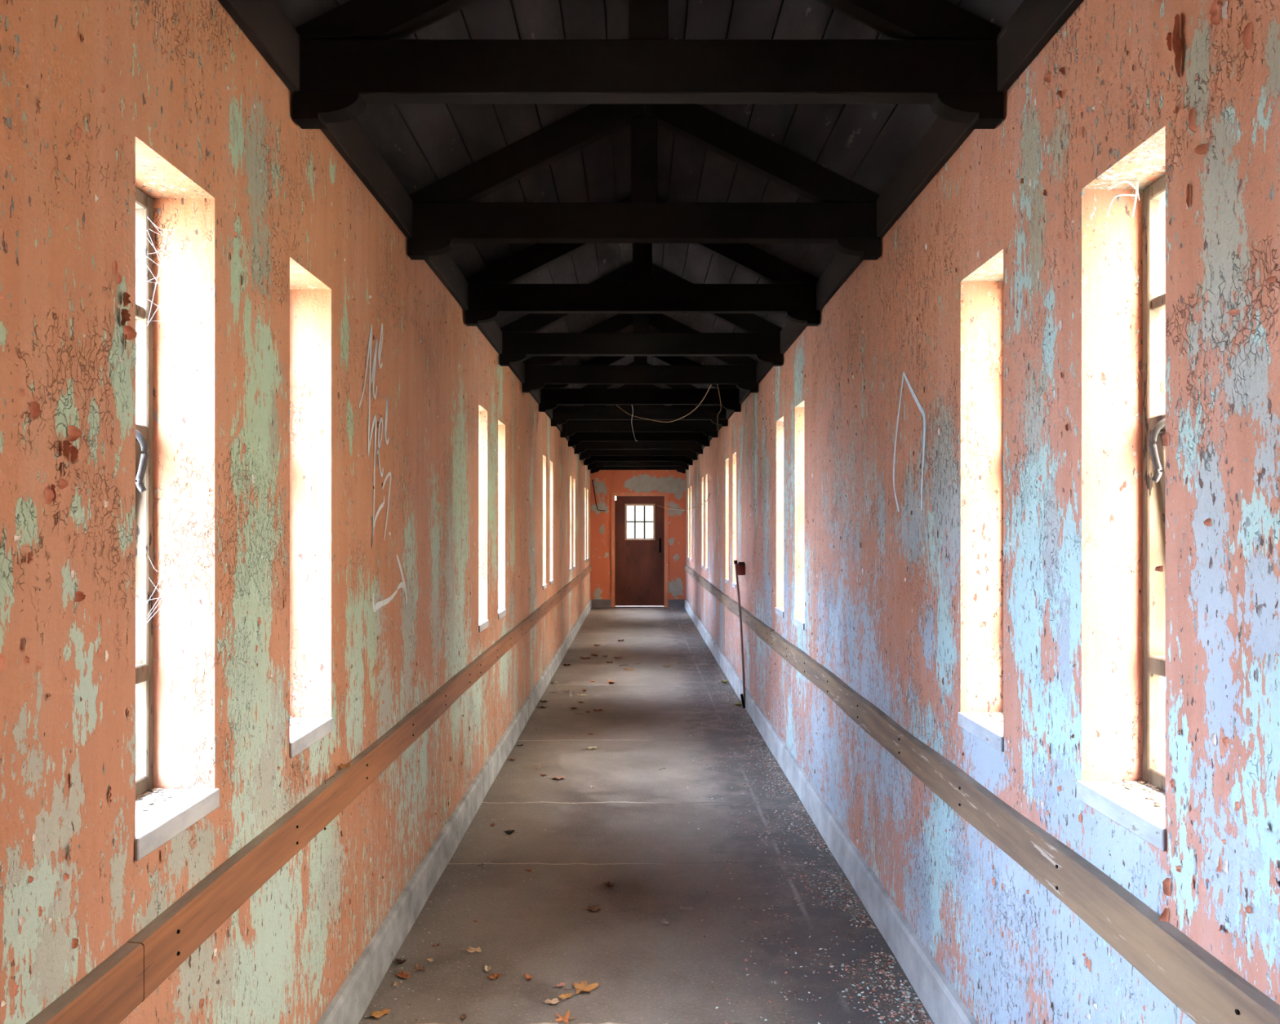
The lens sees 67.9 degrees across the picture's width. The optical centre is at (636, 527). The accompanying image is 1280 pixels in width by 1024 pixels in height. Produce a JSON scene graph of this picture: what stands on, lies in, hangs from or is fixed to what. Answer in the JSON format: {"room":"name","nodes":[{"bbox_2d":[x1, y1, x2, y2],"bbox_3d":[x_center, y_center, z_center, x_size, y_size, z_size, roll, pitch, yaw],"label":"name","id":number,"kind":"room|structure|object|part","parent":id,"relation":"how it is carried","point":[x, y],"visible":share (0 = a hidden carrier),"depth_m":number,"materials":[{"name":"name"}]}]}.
{"room":"abandoned corridor","nodes":[
{"label":"abandoned corridor","id":0,"kind":"room"},
{"bbox_2d":[0,0,590,1023],"bbox_3d":[-0.960,0.145,6.460,0.221,2.810,22.920,0,0,0],"label":"wall","id":1,"kind":"structure","parent":0,"point":[351,477],"depth_m":2.00,"materials":[{"name":"paint"}]},
{"bbox_2d":[146,550,193,622],"bbox_3d":[-0.955,0.119,1.947,0.087,0.147,0.031,0,0,-27],"label":"cobweb","id":2,"kind":"object","parent":1,"relation":"attached to","point":[186,550],"visible":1,"depth_m":1.94,"materials":[{"name":"fabric"}]},
{"bbox_2d":[146,219,198,333],"bbox_3d":[-0.950,-0.515,1.948,0.094,0.227,0.030,0,0,-23],"label":"cobweb","id":3,"kind":"object","parent":1,"relation":"attached to","point":[149,220],"visible":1,"depth_m":1.94,"materials":[{"name":"fabric"}]},
{"bbox_2d":[134,187,219,861],"bbox_3d":[-0.976,-0.051,1.805,0.228,1.257,0.320,0,0,0],"label":"window","id":4,"kind":"structure","parent":1,"relation":"in","point":[162,815],"depth_m":1.93,"materials":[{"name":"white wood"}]},
{"bbox_3d":[-1.047,0.047,1.805,0.085,0.448,0.252,0,0,0],"label":"sash","id":5,"kind":"part","parent":4,"relation":"part of","materials":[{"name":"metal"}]},
{"bbox_3d":[-0.966,-0.138,1.820,0.059,0.141,0.032,0,0,0],"label":"latch handle","id":6,"kind":"part","parent":4,"relation":"part of","materials":[{"name":"grey metal"}]},
{"bbox_3d":[-1.018,-0.070,1.805,0.045,1.217,0.308,0,0,0],"label":"frame","id":7,"kind":"part","parent":4,"relation":"part of","materials":[{"name":"brown wood"}]},
{"bbox_3d":[-0.949,0.558,1.805,0.174,0.040,0.320,0,0,0],"label":"sill","id":8,"kind":"part","parent":4,"relation":"part of","materials":[{"name":"white paint"}]},
{"bbox_2d":[217,0,299,91],"bbox_3d":[-0.857,-1.164,-1.308,0.026,0.142,7.381,0,0,0],"label":"trim","id":9,"kind":"structure","parent":1,"relation":"attached to","point":[264,23],"depth_m":2.20,"materials":[{"name":"black wood"}]},
{"bbox_2d":[25,565,591,1023],"bbox_3d":[-0.853,0.759,7.858,0.032,0.109,20.113,0,0,0],"label":"wall rail","id":10,"kind":"object","parent":1,"relation":"attached to","point":[111,991],"visible":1,"depth_m":1.99,"materials":[{"name":"brown wood"}]},
{"bbox_2d":[338,763,351,770],"bbox_3d":[-0.854,0.698,2.777,0.036,0.011,0.070,0,0,0],"label":"dry leaf","id":11,"kind":"object","parent":10,"relation":"on","point":[342,766],"visible":1,"depth_m":2.79,"materials":[{"name":"orange plant"}]},
{"bbox_2d":[289,716,333,758],"bbox_3d":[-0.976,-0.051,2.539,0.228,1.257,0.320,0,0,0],"label":"windowsill","id":12,"kind":"structure","parent":1,"relation":"in","point":[304,732],"depth_m":2.56,"materials":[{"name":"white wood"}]},
{"bbox_2d":[320,117,412,237],"bbox_3d":[-0.857,-1.164,3.013,0.026,0.142,1.133,0,0,0],"label":"wall plate beam","id":13,"kind":"structure","parent":1,"relation":"attached to","point":[348,138],"depth_m":3.04,"materials":[{"name":"black wood"}]},
{"bbox_2d":[424,252,468,310],"bbox_3d":[-0.857,-1.164,4.210,0.026,0.142,1.133,0,0,0],"label":"trim","id":14,"kind":"structure","parent":1,"relation":"attached to","point":[443,266],"depth_m":4.34,"materials":[{"name":"black wood"}]},
{"bbox_2d":[316,600,591,1023],"bbox_3d":[-0.855,1.423,6.460,0.030,0.152,22.916,0,0,0],"label":"baseboard","id":15,"kind":"structure","parent":1,"relation":"attached to","point":[349,1004],"depth_m":3.78,"materials":[{"name":"grey concrete"}]},
{"bbox_2d":[478,620,488,632],"bbox_3d":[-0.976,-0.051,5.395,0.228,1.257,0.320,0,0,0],"label":"windowsill","id":16,"kind":"structure","parent":1,"relation":"in","point":[482,624],"depth_m":5.39,"materials":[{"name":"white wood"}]},
{"bbox_2d":[476,320,502,354],"bbox_3d":[-0.857,-1.164,5.407,0.026,0.142,1.133,0,0,0],"label":"trim","id":17,"kind":"structure","parent":1,"relation":"attached to","point":[491,331],"depth_m":5.61,"materials":[{"name":"black wood"}]},
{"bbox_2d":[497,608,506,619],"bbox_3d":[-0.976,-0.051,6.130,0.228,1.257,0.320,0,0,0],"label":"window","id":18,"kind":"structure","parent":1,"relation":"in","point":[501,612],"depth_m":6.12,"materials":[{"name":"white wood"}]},
{"bbox_2d":[508,361,524,382],"bbox_3d":[-0.857,-1.164,6.604,0.026,0.142,1.133,0,0,0],"label":"trim","id":19,"kind":"structure","parent":1,"relation":"attached to","point":[518,369],"depth_m":6.87,"materials":[{"name":"black wood"}]},
{"bbox_2d":[529,389,540,404],"bbox_3d":[-0.857,-1.164,7.801,0.026,0.142,1.133,0,0,0],"label":"trim","id":20,"kind":"structure","parent":1,"relation":"attached to","point":[535,395],"depth_m":8.11,"materials":[{"name":"black wood"}]},
{"bbox_2d":[542,583,546,590],"bbox_3d":[-0.976,-0.051,8.986,0.228,1.257,0.320,0,0,0],"label":"window","id":21,"kind":"structure","parent":1,"relation":"in","point":[544,585],"depth_m":8.98,"materials":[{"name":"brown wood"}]},
{"bbox_2d":[545,409,552,419],"bbox_3d":[-0.857,-1.164,8.997,0.026,0.142,1.133,0,0,0],"label":"trim","id":22,"kind":"structure","parent":1,"relation":"attached to","point":[549,413],"depth_m":9.34,"materials":[{"name":"black wood"}]},
{"bbox_2d":[556,424,561,431],"bbox_3d":[-0.857,-1.164,10.194,0.026,0.142,1.133,0,0,0],"label":"trim","id":23,"kind":"structure","parent":1,"relation":"attached to","point":[559,427],"depth_m":10.54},
{"bbox_2d":[590,470,685,607],"bbox_3d":[0.030,-0.100,18.020,2.200,3.300,0.200,0,0,0],"label":"wall","id":24,"kind":"structure","parent":0,"point":[673,482],"depth_m":17.92,"materials":[{"name":"paint"}]},
{"bbox_2d":[591,480,605,511],"bbox_3d":[-0.705,-0.608,17.759,0.256,0.586,0.022,0,0,0],"label":"conduit","id":25,"kind":"object","parent":24,"relation":"attached to","point":[592,480],"visible":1,"depth_m":17.75,"materials":[{"name":"black metal"}]},
{"bbox_2d":[591,599,684,607],"bbox_3d":[0.030,1.425,17.909,1.740,0.150,0.022,0,0,0],"label":"baseboard","id":26,"kind":"structure","parent":24,"relation":"attached to","point":[595,602],"depth_m":17.90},
{"bbox_2d":[611,493,667,607],"bbox_3d":[0.060,0.417,17.999,1.070,2.164,0.222,0,0,0],"label":"door","id":27,"kind":"structure","parent":24,"relation":"in","point":[639,526],"depth_m":17.96,"materials":[{"name":"paint"}]},
{"bbox_3d":[0.068,-0.107,17.979,0.525,0.645,0.003,0,0,0],"label":"pane","id":28,"kind":"part","parent":27,"relation":"part of","materials":[{"name":"clear glass"}]},
{"bbox_3d":[0.450,0.335,17.957,0.050,0.270,0.007,0,0,0],"label":"lock plate","id":29,"kind":"part","parent":27,"relation":"part of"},
{"bbox_2d":[358,607,934,1023],"bbox_3d":[0.030,1.625,6.485,2.200,0.250,23.370,0,0,0],"label":"floor","id":30,"kind":"structure","parent":0,"point":[628,957],"depth_m":4.02,"materials":[{"name":"concrete"}]},
{"bbox_2d":[364,1008,391,1018],"bbox_3d":[-0.795,1.494,2.916,0.083,0.011,0.040,0,0,-34],"label":"dry leaf","id":31,"kind":"object","parent":30,"relation":"on","point":[377,1014],"visible":1,"depth_m":2.92,"materials":[{"name":"orange plant"}]},
{"bbox_2d":[393,959,409,964],"bbox_3d":[-0.809,1.492,3.266,0.062,0.014,0.027,0,0,-1],"label":"curled leaf","id":32,"kind":"object","parent":30,"relation":"on","point":[397,961],"visible":1,"depth_m":3.27,"materials":[{"name":"black plant"}]},
{"bbox_2d":[395,969,411,978],"bbox_3d":[-0.784,1.492,3.175,0.074,0.013,0.037,0,0,36],"label":"dry leaf","id":33,"kind":"object","parent":30,"relation":"on","point":[402,974],"visible":1,"depth_m":3.17,"materials":[{"name":"brown plant"}]},
{"bbox_2d":[408,963,426,972],"bbox_3d":[-0.737,1.493,3.221,0.054,0.011,0.055,0,0,5],"label":"maple leaf","id":34,"kind":"object","parent":30,"relation":"on","point":[417,968],"visible":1,"depth_m":3.22,"materials":[{"name":"brown plant"}]},
{"bbox_2d":[426,956,433,962],"bbox_3d":[-0.716,1.496,3.291,0.022,0.007,0.044,0,0,-41],"label":"dry leaf","id":35,"kind":"object","parent":30,"relation":"on","point":[430,960],"visible":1,"depth_m":3.29,"materials":[{"name":"beige plant"}]},
{"bbox_2d":[461,1013,466,1022],"bbox_3d":[-0.527,1.494,2.895,0.018,0.010,0.039,0,0,-7],"label":"curled leaf","id":36,"kind":"object","parent":30,"relation":"on","point":[464,1016],"visible":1,"depth_m":2.90,"materials":[{"name":"brown plant"}]},
{"bbox_2d":[460,946,481,953],"bbox_3d":[-0.586,1.493,3.357,0.078,0.012,0.041,0,0,0],"label":"dry leaf","id":37,"kind":"object","parent":30,"relation":"on","point":[470,949],"visible":1,"depth_m":3.36,"materials":[{"name":"beige plant"}]},
{"bbox_2d":[360,636,584,1022],"bbox_3d":[-0.642,1.498,7.700,0.392,0.003,11.001,0,0,0],"label":"chips","id":38,"kind":"object","parent":30,"relation":"on","point":[584,637],"visible":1,"depth_m":3.81,"materials":[{"name":"beige paint"}]},
{"bbox_2d":[484,964,491,972],"bbox_3d":[-0.505,1.492,3.218,0.024,0.014,0.056,0,0,-11],"label":"curled leaf","id":39,"kind":"object","parent":30,"relation":"on","point":[486,968],"visible":1,"depth_m":3.22,"materials":[{"name":"beige plant"}]},
{"bbox_2d":[487,973,506,979],"bbox_3d":[-0.465,1.495,3.169,0.065,0.009,0.033,0,0,-26],"label":"dry leaf","id":40,"kind":"object","parent":30,"relation":"on","point":[494,975],"visible":1,"depth_m":3.17,"materials":[{"name":"brown plant"}]},
{"bbox_2d":[504,830,515,834],"bbox_3d":[-0.614,1.490,4.654,0.077,0.017,0.035,0,0,-20],"label":"curled leaf","id":41,"kind":"object","parent":30,"relation":"on","point":[508,832],"visible":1,"depth_m":4.66,"materials":[{"name":"black plant"}]},
{"bbox_2d":[524,973,532,979],"bbox_3d":[-0.362,1.494,3.158,0.022,0.011,0.047,0,0,-35],"label":"curled leaf","id":42,"kind":"object","parent":30,"relation":"on","point":[526,976],"visible":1,"depth_m":3.16,"materials":[{"name":"plant"}]},
{"bbox_2d":[540,998,559,1004],"bbox_3d":[-0.271,1.494,2.995,0.063,0.009,0.032,0,0,-6],"label":"dry leaf","id":43,"kind":"object","parent":30,"relation":"on","point":[554,1001],"visible":1,"depth_m":3.00,"materials":[{"name":"beige plant"}]},
{"bbox_2d":[548,775,564,779],"bbox_3d":[-0.473,1.491,5.660,0.101,0.017,0.047,0,0,0],"label":"dry leaf","id":44,"kind":"object","parent":30,"relation":"on","point":[554,777],"visible":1,"depth_m":5.67,"materials":[{"name":"brown plant"}]},
{"bbox_2d":[553,982,566,988],"bbox_3d":[-0.250,1.493,3.098,0.050,0.012,0.022,0,0,-32],"label":"curled leaf","id":45,"kind":"object","parent":30,"relation":"on","point":[561,984],"visible":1,"depth_m":3.10,"materials":[{"name":"plant"}]},
{"bbox_2d":[555,1010,573,1023],"bbox_3d":[-0.216,1.494,2.893,0.066,0.011,0.066,0,0,-13],"label":"maple leaf","id":46,"kind":"object","parent":30,"relation":"on","point":[565,1019],"visible":1,"depth_m":2.90,"materials":[{"name":"orange plant"}]},
{"bbox_2d":[557,992,576,999],"bbox_3d":[-0.222,1.494,3.033,0.065,0.009,0.033,0,0,-31],"label":"dry leaf","id":47,"kind":"object","parent":30,"relation":"on","point":[563,997],"visible":1,"depth_m":3.04,"materials":[{"name":"plant"}]},
{"bbox_2d":[563,980,598,994],"bbox_3d":[-0.172,1.491,3.077,0.092,0.017,0.092,0,0,44],"label":"maple leaf","id":48,"kind":"object","parent":30,"relation":"on","point":[582,987],"visible":1,"depth_m":3.09,"materials":[{"name":"orange plant"}]},
{"bbox_2d":[582,746,597,750],"bbox_3d":[-0.317,1.491,6.427,0.116,0.017,0.061,0,0,-29],"label":"dry leaf","id":49,"kind":"object","parent":30,"relation":"on","point":[595,747],"visible":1,"depth_m":6.45,"materials":[{"name":"beige plant"}]},
{"bbox_2d":[582,905,600,911],"bbox_3d":[-0.176,1.493,3.721,0.078,0.012,0.040,0,0,-6],"label":"dry leaf","id":50,"kind":"object","parent":30,"relation":"on","point":[597,908],"visible":1,"depth_m":3.73,"materials":[{"name":"brown plant"}]},
{"bbox_2d":[514,639,688,1023],"bbox_3d":[-0.101,1.498,8.194,0.642,0.002,11.992,0,0,0],"label":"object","id":51,"kind":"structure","parent":30,"relation":"on","point":[649,639],"depth_m":3.86,"materials":[{"name":"brown plant"}]},
{"bbox_2d":[602,881,613,887],"bbox_3d":[-0.119,1.490,3.971,0.071,0.018,0.031,0,0,45],"label":"curled leaf","id":52,"kind":"object","parent":30,"relation":"on","point":[610,885],"visible":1,"depth_m":3.97,"materials":[{"name":"brown plant"}]},
{"bbox_2d":[657,919,668,924],"bbox_3d":[0.103,1.496,3.605,0.034,0.006,0.050,0,0,-18],"label":"paper scrap","id":53,"kind":"object","parent":30,"relation":"on","point":[664,922],"visible":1,"depth_m":3.60,"materials":[{"name":"grey paper"}]},
{"bbox_2d":[678,905,693,910],"bbox_3d":[0.197,1.495,3.733,0.060,0.007,0.041,0,0,6],"label":"paper scrap","id":54,"kind":"object","parent":30,"relation":"on","point":[689,908],"visible":1,"depth_m":3.74,"materials":[{"name":"grey paper"}]},
{"bbox_2d":[733,560,745,708],"bbox_3d":[0.867,0.886,7.955,0.054,1.226,0.192,0,0,-13],"label":"leaning pole","id":55,"kind":"object","parent":30,"relation":"on","point":[742,695],"visible":1,"depth_m":7.95,"materials":[{"name":"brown metal"}]},
{"bbox_2d":[653,613,933,1023],"bbox_3d":[0.576,1.497,9.448,0.665,0.006,14.510,0,0,0],"label":"flakes","id":56,"kind":"object","parent":30,"relation":"on","point":[904,993],"visible":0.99,"depth_m":3.77,"materials":[{"name":"white paint"}]},
{"bbox_2d":[275,0,1023,406],"bbox_3d":[0.030,-1.467,6.485,2.300,0.629,23.370,0,0,0],"label":"ceiling","id":57,"kind":"structure","parent":0,"point":[866,145],"depth_m":3.42,"materials":[{"name":"black wood"}]},
{"bbox_2d":[590,466,685,473],"bbox_3d":[0.030,-1.363,17.887,1.784,0.672,0.062,0,0,0],"label":"roof truss","id":58,"kind":"object","parent":57,"relation":"attached to","point":[597,468],"visible":0.39,"depth_m":17.86,"materials":[{"name":"black wood"}]},
{"bbox_2d":[573,441,702,453],"bbox_3d":[0.030,-1.363,13.186,1.784,0.672,0.062,0,0,0],"label":"roof truss","id":59,"kind":"object","parent":57,"relation":"attached to","point":[583,446],"visible":0.52,"depth_m":13.16,"materials":[{"name":"black wood"}]},
{"bbox_2d":[579,449,697,460],"bbox_3d":[0.030,-1.363,14.383,1.784,0.672,0.062,0,0,0],"label":"roof truss","id":60,"kind":"object","parent":57,"relation":"attached to","point":[689,454],"visible":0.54,"depth_m":14.35,"materials":[{"name":"black wood"}]},
{"bbox_2d":[583,456,693,465],"bbox_3d":[0.030,-1.363,15.580,1.784,0.672,0.062,0,0,0],"label":"roof truss","id":61,"kind":"object","parent":57,"relation":"attached to","point":[684,460],"visible":0.47,"depth_m":15.55,"materials":[{"name":"black wood"}]},
{"bbox_2d":[587,462,688,470],"bbox_3d":[0.030,-1.363,16.777,1.784,0.672,0.062,0,0,0],"label":"roof truss","id":62,"kind":"object","parent":57,"relation":"attached to","point":[594,464],"visible":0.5,"depth_m":16.75,"materials":[{"name":"black wood"}]},
{"bbox_2d":[560,384,717,437],"bbox_3d":[0.030,-1.363,10.793,1.784,0.672,0.062,0,0,0],"label":"roof truss","id":63,"kind":"object","parent":57,"relation":"attached to","point":[570,428],"visible":0.49,"depth_m":10.76,"materials":[{"name":"black wood"}]},
{"bbox_2d":[568,404,709,446],"bbox_3d":[0.030,-1.363,11.989,1.784,0.672,0.062,0,0,0],"label":"roof truss","id":64,"kind":"object","parent":57,"relation":"attached to","point":[700,438],"visible":0.48,"depth_m":11.96,"materials":[{"name":"black wood"}]},
{"bbox_2d":[551,362,728,426],"bbox_3d":[0.030,-1.363,9.596,1.784,0.672,0.062,0,0,0],"label":"roof truss","id":65,"kind":"object","parent":57,"relation":"attached to","point":[562,414],"visible":0.6,"depth_m":9.56,"materials":[{"name":"black wood"}]},
{"bbox_2d":[538,356,741,412],"bbox_3d":[0.030,-1.363,8.399,1.784,0.672,0.062,0,0,0],"label":"roof truss","id":66,"kind":"object","parent":57,"relation":"attached to","point":[552,396],"visible":0.67,"depth_m":8.37,"materials":[{"name":"black wood"}]},
{"bbox_3d":[0.030,-1.386,8.399,0.100,0.318,0.050,0,0,0],"label":"king post","id":67,"kind":"part","parent":66,"relation":"part of","materials":[{"name":"black wood"}]},
{"bbox_2d":[522,314,758,393],"bbox_3d":[0.030,-1.363,7.202,1.784,0.672,0.062,0,0,0],"label":"roof truss","id":68,"kind":"object","parent":57,"relation":"attached to","point":[740,371],"visible":0.66,"depth_m":7.17,"materials":[{"name":"black wood"}]},
{"bbox_3d":[0.030,-1.386,7.202,0.100,0.318,0.050,0,0,0],"label":"king post","id":69,"kind":"part","parent":68,"relation":"part of","materials":[{"name":"black wood"}]},
{"bbox_2d":[617,384,711,422],"bbox_3d":[0.270,-1.070,8.236,0.204,0.267,2.149,0,0,-21],"label":"wire","id":70,"kind":"object","parent":68,"relation":"hanging from","point":[711,384],"visible":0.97,"depth_m":8.23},
{"bbox_2d":[716,384,721,434],"bbox_3d":[0.635,-0.912,7.289,0.033,0.370,0.155,0,0,6],"label":"wire","id":71,"kind":"object","parent":68,"relation":"hanging from","point":[717,384],"visible":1,"depth_m":7.24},
{"bbox_2d":[499,262,782,366],"bbox_3d":[0.030,-1.363,6.005,1.784,0.672,0.062,0,0,0],"label":"roof truss","id":72,"kind":"object","parent":57,"relation":"attached to","point":[761,340],"visible":0.69,"depth_m":5.97,"materials":[{"name":"black wood"}]},
{"bbox_3d":[0.030,-1.386,6.005,0.100,0.318,0.050,0,0,0],"label":"king post","id":73,"kind":"part","parent":72,"relation":"part of","materials":[{"name":"black wood"}]},
{"bbox_2d":[465,195,819,326],"bbox_3d":[0.030,-1.363,4.809,1.784,0.672,0.062,0,0,0],"label":"roof truss","id":74,"kind":"object","parent":57,"relation":"attached to","point":[492,293],"visible":0.68,"depth_m":4.78,"materials":[{"name":"black wood"}]},
{"bbox_3d":[0.030,-1.386,4.809,0.100,0.318,0.050,0,0,0],"label":"king post","id":75,"kind":"part","parent":74,"relation":"part of","materials":[{"name":"black wood"}]},
{"bbox_2d":[408,104,880,260],"bbox_3d":[0.030,-1.363,3.612,1.784,0.672,0.062,0,0,0],"label":"roof truss","id":76,"kind":"object","parent":57,"relation":"attached to","point":[842,213],"visible":0.86,"depth_m":3.58,"materials":[{"name":"black wood"}]},
{"bbox_3d":[0.030,-1.386,3.612,0.100,0.318,0.050,0,0,0],"label":"king post","id":77,"kind":"part","parent":76,"relation":"part of","materials":[{"name":"black wood"}]},
{"bbox_2d":[293,0,1004,128],"bbox_3d":[0.030,-1.363,2.415,1.784,0.672,0.062,0,0,0],"label":"roof truss","id":78,"kind":"object","parent":57,"relation":"attached to","point":[943,55],"visible":0.91,"depth_m":2.38,"materials":[{"name":"black wood"}]},
{"bbox_3d":[0.030,-1.386,2.415,0.100,0.318,0.050,0,0,0],"label":"king post","id":79,"kind":"part","parent":78,"relation":"part of","materials":[{"name":"black wood"}]},
{"bbox_2d":[685,0,1279,1023],"bbox_3d":[1.021,0.145,6.460,0.218,2.810,22.920,0,0,0],"label":"wall","id":80,"kind":"structure","parent":0,"point":[864,493],"depth_m":2.15,"materials":[{"name":"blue paint"}]},
{"bbox_2d":[657,493,710,510],"bbox_3d":[0.731,-0.355,14.822,0.162,0.147,5.913,0,0,-5],"label":"wire","id":81,"kind":"object","parent":80,"relation":"hanging from","point":[709,494],"visible":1,"depth_m":13.82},
{"bbox_2d":[715,424,721,431],"bbox_3d":[0.917,-1.164,10.194,0.026,0.142,1.133,0,0,0],"label":"trim","id":82,"kind":"structure","parent":80,"relation":"attached to","point":[719,426],"depth_m":10.64,"materials":[{"name":"black wood"}]},
{"bbox_2d":[726,409,733,419],"bbox_3d":[0.917,-1.164,8.997,0.026,0.142,1.133,0,0,0],"label":"trim","id":83,"kind":"structure","parent":80,"relation":"attached to","point":[729,413],"depth_m":9.32,"materials":[{"name":"black wood"}]},
{"bbox_2d":[732,582,736,588],"bbox_3d":[1.036,-0.069,9.008,0.229,1.274,0.324,0,0,0],"label":"window","id":84,"kind":"structure","parent":80,"relation":"in","point":[734,584],"depth_m":8.95,"materials":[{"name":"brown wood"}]},
{"bbox_2d":[737,562,745,575],"bbox_3d":[0.892,0.348,8.136,0.073,0.113,0.091,0,0,0],"label":"alarm box","id":85,"kind":"object","parent":80,"relation":"attached to","point":[740,566],"visible":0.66,"depth_m":8.10,"materials":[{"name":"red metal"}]},
{"bbox_2d":[738,389,750,404],"bbox_3d":[0.917,-1.164,7.801,0.026,0.142,1.133,0,0,0],"label":"trim","id":86,"kind":"structure","parent":80,"relation":"attached to","point":[743,395],"depth_m":8.10,"materials":[{"name":"black wood"}]},
{"bbox_2d":[755,361,773,382],"bbox_3d":[0.917,-1.164,6.604,0.026,0.142,1.133,0,0,0],"label":"trim","id":87,"kind":"structure","parent":80,"relation":"attached to","point":[762,369],"depth_m":6.88,"materials":[{"name":"black wood"}]},
{"bbox_2d":[775,607,783,617],"bbox_3d":[1.036,-0.069,6.155,0.229,1.274,0.324,0,0,0],"label":"window","id":88,"kind":"structure","parent":80,"relation":"in","point":[779,611],"depth_m":6.16,"materials":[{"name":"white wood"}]},
{"bbox_2d":[780,320,806,354],"bbox_3d":[0.917,-1.164,5.407,0.026,0.142,1.133,0,0,0],"label":"trim","id":89,"kind":"structure","parent":80,"relation":"attached to","point":[790,332],"depth_m":5.62,"materials":[{"name":"black wood"}]},
{"bbox_2d":[793,617,804,630],"bbox_3d":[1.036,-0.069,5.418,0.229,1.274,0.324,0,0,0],"label":"window sill","id":90,"kind":"structure","parent":80,"relation":"in","point":[798,622],"depth_m":5.42,"materials":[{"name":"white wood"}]},
{"bbox_2d":[684,600,977,1023],"bbox_3d":[0.914,1.423,6.460,0.030,0.152,22.916,0,0,0],"label":"baseboard","id":91,"kind":"structure","parent":80,"relation":"attached to","point":[944,1006],"depth_m":3.77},
{"bbox_2d":[816,251,862,310],"bbox_3d":[0.917,-1.164,4.210,0.026,0.142,1.133,0,0,0],"label":"trim","id":92,"kind":"structure","parent":80,"relation":"attached to","point":[842,266],"depth_m":4.34,"materials":[{"name":"black wood"}]},
{"bbox_2d":[876,116,974,237],"bbox_3d":[0.917,-1.164,3.013,0.026,0.142,1.133,0,0,0],"label":"wall plate beam","id":93,"kind":"structure","parent":80,"relation":"attached to","point":[944,138],"depth_m":3.04,"materials":[{"name":"black wood"}]},
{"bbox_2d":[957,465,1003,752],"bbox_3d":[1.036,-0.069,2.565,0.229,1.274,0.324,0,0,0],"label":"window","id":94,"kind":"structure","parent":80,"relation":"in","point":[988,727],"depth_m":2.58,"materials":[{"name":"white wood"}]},
{"bbox_3d":[1.009,0.548,2.565,0.174,0.040,0.324,0,0,0],"label":"sill","id":95,"kind":"part","parent":94,"relation":"part of","materials":[{"name":"white paint"}]},
{"bbox_2d":[684,564,1279,1023],"bbox_3d":[0.913,0.746,7.858,0.032,0.121,20.113,0,0,0],"label":"wall rail","id":96,"kind":"object","parent":80,"relation":"attached to","point":[1208,992],"visible":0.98,"depth_m":1.97,"materials":[{"name":"brown wood"}]},
{"bbox_2d":[997,0,1084,91],"bbox_3d":[0.917,-1.164,-1.308,0.026,0.142,7.381,0,0,0],"label":"wall plate beam","id":97,"kind":"structure","parent":80,"relation":"attached to","point":[1034,23],"depth_m":2.21,"materials":[{"name":"black wood"}]},
{"bbox_2d":[1077,175,1165,851],"bbox_3d":[1.036,-0.069,1.827,0.229,1.274,0.324,0,0,0],"label":"window","id":98,"kind":"structure","parent":80,"relation":"in","point":[1137,806],"depth_m":1.96,"materials":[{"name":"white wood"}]},
{"bbox_3d":[1.009,0.548,1.827,0.174,0.040,0.324,0,0,0],"label":"sill","id":99,"kind":"part","parent":98,"relation":"part of","materials":[{"name":"white paint"}]},
{"bbox_3d":[1.077,-0.089,1.827,0.045,1.234,0.312,0,0,0],"label":"frame","id":100,"kind":"part","parent":98,"relation":"part of","materials":[{"name":"brown wood"}]},
{"bbox_3d":[1.026,-0.158,1.843,0.059,0.141,0.032,0,0,0],"label":"latch handle","id":101,"kind":"part","parent":98,"relation":"part of","materials":[{"name":"grey metal"}]},
{"bbox_3d":[1.107,0.030,1.827,0.086,0.455,0.256,0,0,0],"label":"sash","id":102,"kind":"part","parent":98,"relation":"part of","materials":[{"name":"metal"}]},
{"bbox_2d":[1106,180,1139,217],"bbox_3d":[1.002,-0.669,1.941,0.086,0.074,0.032,0,0,-11],"label":"cobweb","id":103,"kind":"object","parent":80,"relation":"hanging from","point":[1136,187],"visible":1,"depth_m":1.93,"materials":[{"name":"fabric"}]}
]}

